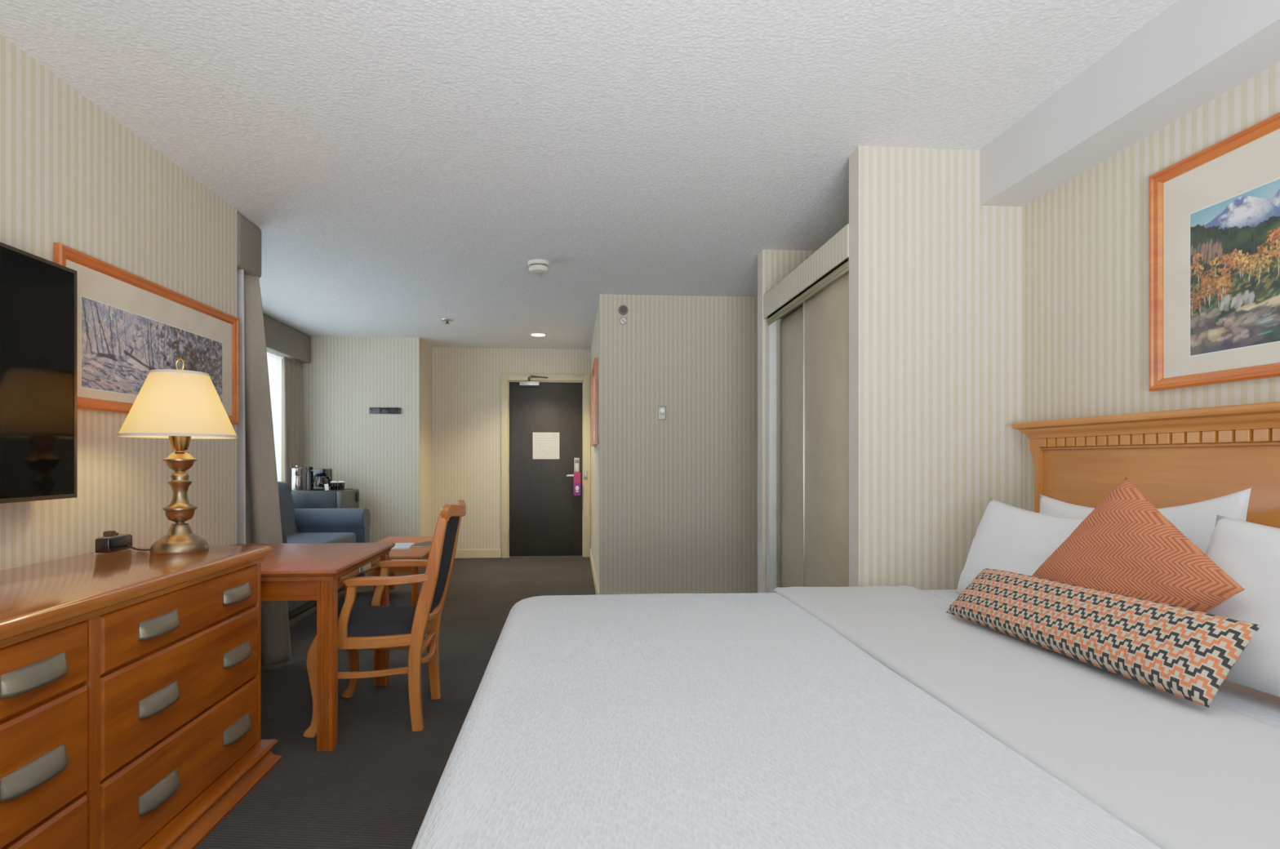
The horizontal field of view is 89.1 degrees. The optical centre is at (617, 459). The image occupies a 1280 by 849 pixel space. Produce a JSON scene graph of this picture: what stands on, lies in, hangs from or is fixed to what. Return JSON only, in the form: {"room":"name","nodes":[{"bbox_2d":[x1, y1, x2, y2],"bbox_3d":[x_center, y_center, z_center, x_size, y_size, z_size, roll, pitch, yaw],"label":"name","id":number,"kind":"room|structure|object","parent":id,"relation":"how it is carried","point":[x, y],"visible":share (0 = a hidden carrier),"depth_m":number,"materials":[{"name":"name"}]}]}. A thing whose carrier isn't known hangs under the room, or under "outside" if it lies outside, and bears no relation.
{"room":"hotel room","nodes":[
{"label":"hotel room","id":0,"kind":"room"},
{"bbox_2d":[0,33,236,570],"bbox_3d":[-1.811,-0.070,0.744,0.100,2.400,5.130,0,0,-4],"label":"wall","id":1,"kind":"structure","parent":0,"point":[72,175],"depth_m":2.38,"materials":[{"name":"paper"}]},
{"bbox_2d":[0,241,77,503],"bbox_3d":[-1.754,-0.241,1.465,0.108,0.733,1.262,0,0,-4],"label":"television","id":2,"kind":"object","parent":1,"relation":"attached to","point":[38,295],"visible":1,"depth_m":1.94,"materials":[{"name":"black plastic"}]},
{"bbox_2d":[53,242,239,424],"bbox_3d":[-1.880,-0.444,2.709,0.023,0.537,1.150,0,0,-4],"label":"framed picture","id":3,"kind":"object","parent":1,"relation":"attached to","point":[130,326],"visible":0.72,"depth_m":2.52,"materials":[{"name":"orange wood"}]},
{"bbox_2d":[81,296,222,402],"bbox_3d":[-1.885,-0.406,2.701,0.001,0.313,0.905,0,0,-4],"label":"art print","id":4,"kind":"object","parent":3,"relation":"attached to","point":[120,348],"depth_m":2.51},
{"bbox_2d":[303,336,421,542],"bbox_3d":[-2.741,-0.070,6.780,1.350,2.400,0.100,0,0,-4],"label":"wall","id":5,"kind":"structure","parent":0,"point":[379,455],"depth_m":6.74,"materials":[{"name":"paper"}]},
{"bbox_2d":[280,358,284,481],"bbox_3d":[-3.244,-0.070,4.956,0.100,2.400,3.470,0,0,-4],"label":"bay window","id":6,"kind":"structure","parent":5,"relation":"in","point":[282,368],"depth_m":6.40,"materials":[{"name":"glass"}]},
{"bbox_2d":[262,314,311,363],"bbox_3d":[-3.129,-1.125,5.220,0.155,0.280,2.940,0,0,-4],"label":"valance","id":7,"kind":"object","parent":6,"relation":"attached to","point":[282,340],"visible":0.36,"depth_m":6.13,"materials":[{"name":"grey fabric"}]},
{"bbox_2d":[266,352,281,481],"bbox_3d":[-3.165,-0.136,5.046,0.029,1.692,2.502,0,0,-4],"label":"window","id":8,"kind":"structure","parent":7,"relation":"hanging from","point":[274,362],"depth_m":6.20,"materials":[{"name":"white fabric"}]},
{"bbox_2d":[283,356,303,487],"bbox_3d":[-3.220,0.054,6.456,0.047,2.072,0.424,0,0,-4],"label":"curtain","id":9,"kind":"object","parent":7,"relation":"hanging from","point":[293,370],"visible":0.48,"depth_m":6.45,"materials":[{"name":"beige fabric"}]},
{"bbox_2d":[368,407,400,413],"bbox_3d":[-2.406,-0.502,6.716,0.320,0.065,0.076,0,0,-4],"label":"coat rack","id":10,"kind":"object","parent":5,"relation":"attached to","point":[371,410],"visible":1,"depth_m":6.73,"materials":[{"name":"black metal"}]},
{"bbox_2d":[195,555,595,848],"bbox_3d":[-0.696,1.180,2.869,4.900,0.100,9.420,0,0,-4],"label":"floor","id":11,"kind":"structure","parent":0,"point":[375,789],"depth_m":2.73,"materials":[{"name":"grey carpet"}]},
{"bbox_2d":[0,545,282,848],"bbox_3d":[-1.468,0.725,1.131,0.589,0.810,2.599,0,0,-4],"label":"dresser","id":12,"kind":"object","parent":11,"relation":"on","point":[131,678],"visible":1,"depth_m":1.72,"materials":[{"name":"brown wood"}]},
{"bbox_2d":[94,533,132,553],"bbox_3d":[-1.754,0.293,2.265,0.048,0.054,0.122,0,0,-4],"label":"outlet box","id":13,"kind":"object","parent":12,"relation":"on","point":[120,542],"visible":0.95,"depth_m":2.23,"materials":[{"name":"black plastic"}]},
{"bbox_2d":[102,358,238,554],"bbox_3d":[-1.534,-0.016,2.276,0.362,0.673,0.351,0,0,37],"label":"table lamp","id":14,"kind":"object","parent":12,"relation":"on","point":[182,406],"visible":1,"depth_m":2.21,"materials":[{"name":"beige fabric"}]},
{"bbox_2d":[230,542,395,751],"bbox_3d":[-1.496,0.777,2.880,0.783,0.705,0.828,0,0,-4],"label":"desk","id":15,"kind":"object","parent":11,"relation":"on","point":[317,571],"visible":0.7,"depth_m":2.53,"materials":[{"name":"brown wood"}]},
{"bbox_2d":[277,481,370,618],"bbox_3d":[-2.671,0.665,5.050,0.875,0.930,1.979,0,0,-4],"label":"armchair","id":16,"kind":"object","parent":11,"relation":"on","point":[299,526],"visible":0.13,"depth_m":5.83,"materials":[{"name":"blue fabric"}]},
{"bbox_2d":[285,532,355,543],"bbox_3d":[-2.606,0.720,5.448,0.580,0.130,0.776,0,0,-4],"label":"seat cushion","id":17,"kind":"object","parent":16,"relation":"on","point":[291,537],"depth_m":5.49,"materials":[{"name":"blue fabric"}]},
{"bbox_2d":[291,488,359,508],"bbox_3d":[-2.881,0.715,6.369,0.555,0.830,0.500,0,0,-4],"label":"mini fridge","id":18,"kind":"object","parent":11,"relation":"on","point":[346,498],"visible":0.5,"depth_m":6.13,"materials":[{"name":"black plastic"}]},
{"bbox_2d":[290,465,303,490],"bbox_3d":[-3.107,0.180,6.304,0.114,0.238,0.114,0,0,-4],"label":"ice bucket","id":19,"kind":"object","parent":18,"relation":"on","point":[296,473],"visible":1,"depth_m":6.26,"materials":[{"name":"metal"}]},
{"bbox_2d":[305,466,315,489],"bbox_3d":[-2.982,0.184,6.331,0.101,0.230,0.074,0,0,-4],"label":"thermal carafe","id":20,"kind":"object","parent":18,"relation":"on","point":[310,478],"visible":1,"depth_m":6.30,"materials":[{"name":"black plastic"}]},
{"bbox_2d":[312,468,332,489],"bbox_3d":[-2.861,0.196,6.344,0.147,0.206,0.194,0,0,-4],"label":"coffee maker","id":21,"kind":"object","parent":18,"relation":"on","point":[324,476],"visible":0.95,"depth_m":6.27,"materials":[{"name":"black plastic"}]},
{"bbox_2d":[315,477,328,487],"bbox_3d":[-2.852,0.222,6.302,0.135,0.093,0.109,0,0,-4],"label":"glass pot","id":22,"kind":"object","parent":21,"relation":"on","point":[320,482],"depth_m":6.27,"materials":[{"name":"black glass"}]},
{"bbox_2d":[324,484,328,490],"bbox_3d":[-2.784,0.268,6.225,0.042,0.063,0.006,0,0,-4],"label":"sachet","id":23,"kind":"object","parent":18,"relation":"on","point":[326,487],"visible":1,"depth_m":6.22,"materials":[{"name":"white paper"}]},
{"bbox_2d":[330,480,337,489],"bbox_3d":[-2.756,0.255,6.318,0.068,0.088,0.084,0,0,-4],"label":"mug","id":24,"kind":"object","parent":18,"relation":"on","point":[333,483],"visible":1,"depth_m":6.30,"materials":[{"name":"ceramic"}]},
{"bbox_2d":[337,480,344,489],"bbox_3d":[-2.689,0.255,6.323,0.068,0.088,0.084,0,0,-4],"label":"mug","id":25,"kind":"object","parent":18,"relation":"on","point":[340,483],"visible":1,"depth_m":6.31,"materials":[{"name":"ceramic"}]},
{"bbox_2d":[302,499,466,737],"bbox_3d":[-0.986,0.664,2.895,0.613,0.944,0.513,0,0,-4],"label":"armchair","id":26,"kind":"object","parent":11,"relation":"on","point":[375,626],"visible":0.95,"depth_m":2.70,"materials":[{"name":"brown wood"}]},
{"bbox_2d":[337,605,432,636],"bbox_3d":[-1.043,0.709,2.886,0.394,0.058,0.430,0,0,-4],"label":"seat cushion","id":27,"kind":"object","parent":26,"relation":"on","point":[367,620],"depth_m":2.74,"materials":[{"name":"black fabric"}]},
{"bbox_2d":[344,536,448,608],"bbox_3d":[-1.694,0.905,5.127,0.555,0.450,1.180,0,0,-4],"label":"coffee table","id":28,"kind":"object","parent":11,"relation":"on","point":[413,553],"visible":0.34,"depth_m":4.67,"materials":[{"name":"brown wood"}]},
{"bbox_2d":[391,542,414,550],"bbox_3d":[-1.715,0.673,5.015,0.241,0.012,0.320,0,0,-8],"label":"magazine","id":29,"kind":"object","parent":28,"relation":"on","point":[398,546],"visible":0.46,"depth_m":4.96,"materials":[{"name":"white paper"}]},
{"bbox_2d":[410,540,431,546],"bbox_3d":[-1.520,0.674,5.169,0.121,0.010,0.300,0,0,10],"label":"magazine","id":30,"kind":"object","parent":28,"relation":"on","point":[425,544],"visible":0.79,"depth_m":5.09,"materials":[{"name":"white paper"}]},
{"bbox_3d":[0.668,0.837,1.579,1.922,0.585,1.850,0,0,-4],"label":"bed","id":31,"kind":"object","parent":11,"relation":"on","visible":0,"materials":[{"name":"white fabric"}]},
{"bbox_2d":[411,589,1279,848],"bbox_3d":[0.661,0.787,1.579,2.037,0.566,1.980,0,0,-4],"label":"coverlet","id":32,"kind":"object","parent":31,"relation":"on","point":[646,721],"visible":0.53,"depth_m":1.15,"materials":[{"name":"white fabric"}]},
{"bbox_2d":[955,498,1083,594],"bbox_3d":[1.343,0.320,2.051,0.207,0.350,0.710,0,0,-4],"label":"pillow","id":33,"kind":"object","parent":32,"relation":"on","point":[1007,538],"visible":0.38,"depth_m":2.12,"materials":[{"name":"white fabric"}]},
{"bbox_2d":[773,585,1279,848],"bbox_3d":[0.942,0.664,1.598,0.576,0.347,1.972,0,0,-4],"label":"sheet","id":34,"kind":"object","parent":32,"relation":"on","point":[1180,773],"visible":0.79,"depth_m":1.23,"materials":[{"name":"white fabric"}]},
{"bbox_2d":[946,568,1262,707],"bbox_3d":[1.138,0.402,1.643,0.153,0.174,0.802,0,0,-7],"label":"lumbar cushion","id":35,"kind":"object","parent":34,"relation":"on","point":[1185,653],"visible":1,"depth_m":1.46,"materials":[{"name":"fabric"}]},
{"bbox_2d":[1031,477,1244,613],"bbox_3d":[1.275,0.257,1.621,0.158,0.417,0.637,0,0,2],"label":"cushion","id":36,"kind":"object","parent":32,"relation":"on","point":[1126,546],"visible":0.71,"depth_m":1.56,"materials":[{"name":"orange fabric"}]},
{"bbox_2d":[1039,488,1251,554],"bbox_3d":[1.548,0.283,1.994,0.123,0.423,0.768,0,0,-4],"label":"pillow","id":37,"kind":"object","parent":32,"relation":"on","point":[1196,521],"visible":0.12,"depth_m":1.74,"materials":[{"name":"white fabric"}]},
{"bbox_2d":[1205,515,1279,697],"bbox_3d":[1.407,0.310,1.186,0.216,0.350,0.775,0,0,-4],"label":"pillow","id":38,"kind":"object","parent":32,"relation":"on","point":[1249,553],"visible":0.59,"depth_m":1.37,"materials":[{"name":"white fabric"}]},
{"bbox_2d":[421,339,431,536],"bbox_3d":[-2.139,-0.070,7.131,0.100,2.400,0.520,0,0,-4],"label":"wall","id":39,"kind":"structure","parent":0,"point":[426,349],"depth_m":7.11,"materials":[{"name":"paper"}]},
{"bbox_2d":[431,347,591,549],"bbox_3d":[-1.211,-0.070,7.515,2.003,2.400,0.120,0,0,-4],"label":"wall","id":40,"kind":"structure","parent":0,"point":[466,382],"depth_m":7.43,"materials":[{"name":"paper"}]},
{"bbox_2d":[454,549,501,558],"bbox_3d":[-1.718,1.080,7.413,0.778,0.100,0.014,0,0,-4],"label":"baseboard","id":41,"kind":"structure","parent":40,"relation":"attached to","point":[460,553],"depth_m":7.42,"materials":[{"name":"beige paint"}]},
{"bbox_2d":[501,373,590,558],"bbox_3d":[-0.821,0.076,7.514,1.018,2.108,0.136,0,0,-4],"label":"door frame","id":42,"kind":"structure","parent":40,"relation":"in","point":[506,379],"depth_m":7.46,"materials":[{"name":"beige paint"}]},
{"bbox_2d":[507,375,582,556],"bbox_3d":[-0.828,0.079,7.465,0.858,2.078,0.142,0,0,-4],"label":"door","id":43,"kind":"structure","parent":42,"relation":"attached to","point":[546,516],"depth_m":7.49,"materials":[{"name":"brown wood"}]},
{"bbox_2d":[533,432,559,458],"bbox_3d":[-0.820,-0.154,7.488,0.304,0.305,0.004,0,0,-4],"label":"notice sheet","id":44,"kind":"object","parent":43,"relation":"attached to","point":[545,445],"visible":1,"depth_m":7.49,"materials":[{"name":"white paper"}]},
{"bbox_2d":[573,471,580,495],"bbox_3d":[-0.458,0.280,7.419,0.080,0.270,0.004,0,0,-4],"label":"hanger","id":45,"kind":"object","parent":43,"relation":"hanging from","point":[576,474],"visible":1,"depth_m":7.42,"materials":[{"name":"pink paper"}]},
{"bbox_2d":[0,0,1177,349],"bbox_3d":[-0.696,-1.320,2.869,4.900,0.100,9.420,0,0,-4],"label":"ceiling","id":46,"kind":"structure","parent":0,"point":[401,166],"depth_m":2.40,"materials":[{"name":"white paint"}]},
{"bbox_2d":[441,318,453,324],"bbox_3d":[-1.545,-1.251,5.909,0.110,0.038,0.110,0,0,-4],"label":"sprinkler","id":47,"kind":"object","parent":46,"relation":"attached to","point":[446,320],"visible":1,"depth_m":5.89,"materials":[{"name":"silver metal"}]},
{"bbox_2d":[528,332,546,336],"bbox_3d":[-0.802,-1.264,6.598,0.180,0.009,0.180,0,0,-4],"label":"recessed light","id":48,"kind":"object","parent":46,"relation":"in","point":[534,334],"visible":1,"depth_m":6.57,"materials":[{"name":"white plastic"}]},
{"bbox_2d":[528,258,549,274],"bbox_3d":[-0.507,-1.238,4.195,0.140,0.063,0.140,0,0,-4],"label":"smoke detector","id":49,"kind":"object","parent":46,"relation":"attached to","point":[537,266],"visible":1,"depth_m":4.15,"materials":[{"name":"white plastic"}]},
{"bbox_2d":[980,0,1279,206],"bbox_3d":[1.726,-1.156,0.549,0.182,0.228,4.262,0,0,-4],"label":"ceiling beam","id":50,"kind":"structure","parent":46,"relation":"attached to","point":[1192,53],"depth_m":1.97,"materials":[{"name":"grey paint"}]},
{"bbox_2d":[591,298,599,589],"bbox_3d":[-0.176,-0.070,6.313,0.100,2.400,2.420,0,0,-4],"label":"wall","id":51,"kind":"structure","parent":0,"point":[595,341],"depth_m":5.69,"materials":[{"name":"paper"}]},
{"bbox_2d":[591,357,597,446],"bbox_3d":[-0.204,-0.470,5.754,0.027,0.700,1.010,0,0,-4],"label":"framed picture","id":52,"kind":"object","parent":51,"relation":"attached to","point":[594,371],"visible":1,"depth_m":5.25,"materials":[{"name":"orange wood"}]},
{"bbox_2d":[593,387,594,430],"bbox_3d":[-0.197,-0.470,5.755,0.001,0.400,0.690,0,0,-4],"label":"art print","id":53,"kind":"object","parent":52,"relation":"attached to","point":[593,388],"depth_m":6.09},
{"bbox_2d":[589,548,599,595],"bbox_3d":[-0.227,1.080,6.239,0.013,0.100,2.480,0,0,-4],"label":"baseboard","id":54,"kind":"structure","parent":51,"relation":"attached to","point":[597,590],"depth_m":5.95,"materials":[{"name":"beige paint"}]},
{"bbox_2d":[599,293,757,593],"bbox_3d":[0.681,-0.070,5.108,1.647,2.400,0.100,0,0,-4],"label":"wall","id":55,"kind":"structure","parent":0,"point":[678,494],"depth_m":5.04,"materials":[{"name":"paper"}]},
{"bbox_2d":[619,316,626,324],"bbox_3d":[0.046,-1.068,5.015,0.062,0.062,0.004,0,0,-4],"label":"sticker","id":56,"kind":"object","parent":55,"relation":"attached to","point":[623,320],"visible":1,"depth_m":5.01,"materials":[{"name":"grey plastic"}]},
{"bbox_2d":[617,305,628,315],"bbox_3d":[0.046,-1.149,5.006,0.076,0.076,0.018,0,0,-4],"label":"fire alarm","id":57,"kind":"object","parent":55,"relation":"attached to","point":[623,309],"visible":1,"depth_m":5.00,"materials":[{"name":"grey plastic"}]},
{"bbox_2d":[657,405,666,420],"bbox_3d":[0.345,-0.357,5.023,0.070,0.110,0.028,0,0,-4],"label":"thermostat","id":58,"kind":"object","parent":55,"relation":"attached to","point":[661,410],"visible":1,"depth_m":5.02,"materials":[{"name":"white plastic"}]},
{"bbox_2d":[599,591,757,594],"bbox_3d":[0.685,1.080,5.052,1.647,0.100,0.013,0,0,-4],"label":"baseboard","id":59,"kind":"structure","parent":55,"relation":"attached to","point":[714,592],"depth_m":5.04,"materials":[{"name":"beige paint"}]},
{"bbox_2d":[757,249,816,592],"bbox_3d":[1.228,-0.070,4.013,0.705,2.400,0.100,0,0,-4],"label":"wall","id":60,"kind":"structure","parent":0,"point":[773,265],"depth_m":3.95,"materials":[{"name":"paper"}]},
{"bbox_2d":[763,223,848,319],"bbox_3d":[0.976,-0.918,3.336,0.100,0.137,1.215,0,0,-4],"label":"wall closet header","id":61,"kind":"structure","parent":0,"point":[835,251],"depth_m":3.16,"materials":[{"name":"paper"}]},
{"bbox_2d":[766,318,776,592],"bbox_3d":[0.927,0.140,3.907,0.044,1.980,0.070,0,0,-4],"label":"door frame","id":62,"kind":"structure","parent":61,"relation":"attached to","point":[771,329],"depth_m":3.87,"materials":[{"name":"paint"}]},
{"bbox_2d":[767,257,848,325],"bbox_3d":[1.004,-0.823,3.306,0.148,0.055,1.140,0,0,-4],"label":"closet track","id":63,"kind":"object","parent":61,"relation":"attached to","point":[795,303],"visible":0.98,"depth_m":3.20,"materials":[{"name":"beige metal"}]},
{"bbox_2d":[780,306,802,587],"bbox_3d":[1.007,0.142,3.577,0.025,1.935,0.600,0,0,-4],"label":"door","id":64,"kind":"structure","parent":63,"relation":"attached to","point":[791,326],"depth_m":3.67,"materials":[{"name":"beige laminate"}]},
{"bbox_2d":[802,271,848,586],"bbox_3d":[0.992,0.142,3.043,0.032,1.935,0.618,0,0,-4],"label":"door","id":65,"kind":"structure","parent":63,"relation":"attached to","point":[825,313],"depth_m":3.06,"materials":[{"name":"beige laminate"}]},
{"bbox_2d":[848,146,1022,590],"bbox_3d":[1.322,-0.070,2.704,0.695,2.400,0.093,0,0,-4],"label":"wall pillar","id":66,"kind":"structure","parent":0,"point":[935,273],"depth_m":2.66,"materials":[{"name":"paper"}]},
{"bbox_2d":[1022,62,1279,511],"bbox_3d":[1.698,-0.070,3.032,0.100,2.400,9.220,0,0,-4],"label":"wall","id":67,"kind":"structure","parent":0,"point":[1085,241],"depth_m":2.27,"materials":[{"name":"paper"}]},
{"bbox_2d":[1011,401,1279,528],"bbox_3d":[1.690,0.318,1.628,0.090,0.924,1.958,0,0,-4],"label":"headboard","id":68,"kind":"object","parent":67,"relation":"attached to","point":[1173,458],"visible":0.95,"depth_m":1.97,"materials":[{"name":"brown wood"}]},
{"bbox_2d":[1148,111,1279,391],"bbox_3d":[1.731,-0.558,1.580,0.025,0.684,0.978,0,0,-4],"label":"framed picture","id":69,"kind":"object","parent":67,"relation":"attached to","point":[1214,213],"visible":1,"depth_m":1.86,"materials":[{"name":"orange wood"}]},
{"bbox_2d":[1190,178,1279,355],"bbox_3d":[1.738,-0.520,1.581,0.001,0.423,0.726,0,0,-4],"label":"art print","id":70,"kind":"object","parent":69,"relation":"attached to","point":[1235,241],"depth_m":1.81},
{"bbox_3d":[-2.602,-0.070,3.211,1.144,2.400,0.100,0,0,-4],"label":"bay","id":71,"kind":"object","parent":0,"visible":0},
{"bbox_2d":[236,212,261,278],"bbox_3d":[-2.506,-1.125,3.400,1.142,0.280,0.255,0,0,-4],"label":"valance","id":72,"kind":"object","parent":71,"relation":"attached to","point":[248,234],"visible":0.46,"depth_m":3.41,"materials":[{"name":"grey fabric"}]},
{"bbox_2d":[236,269,291,666],"bbox_3d":[-2.261,0.064,3.435,0.956,2.092,0.225,0,0,-4],"label":"curtain","id":73,"kind":"object","parent":72,"relation":"hanging from","point":[258,505],"visible":0.16,"depth_m":3.49,"materials":[{"name":"beige fabric"}]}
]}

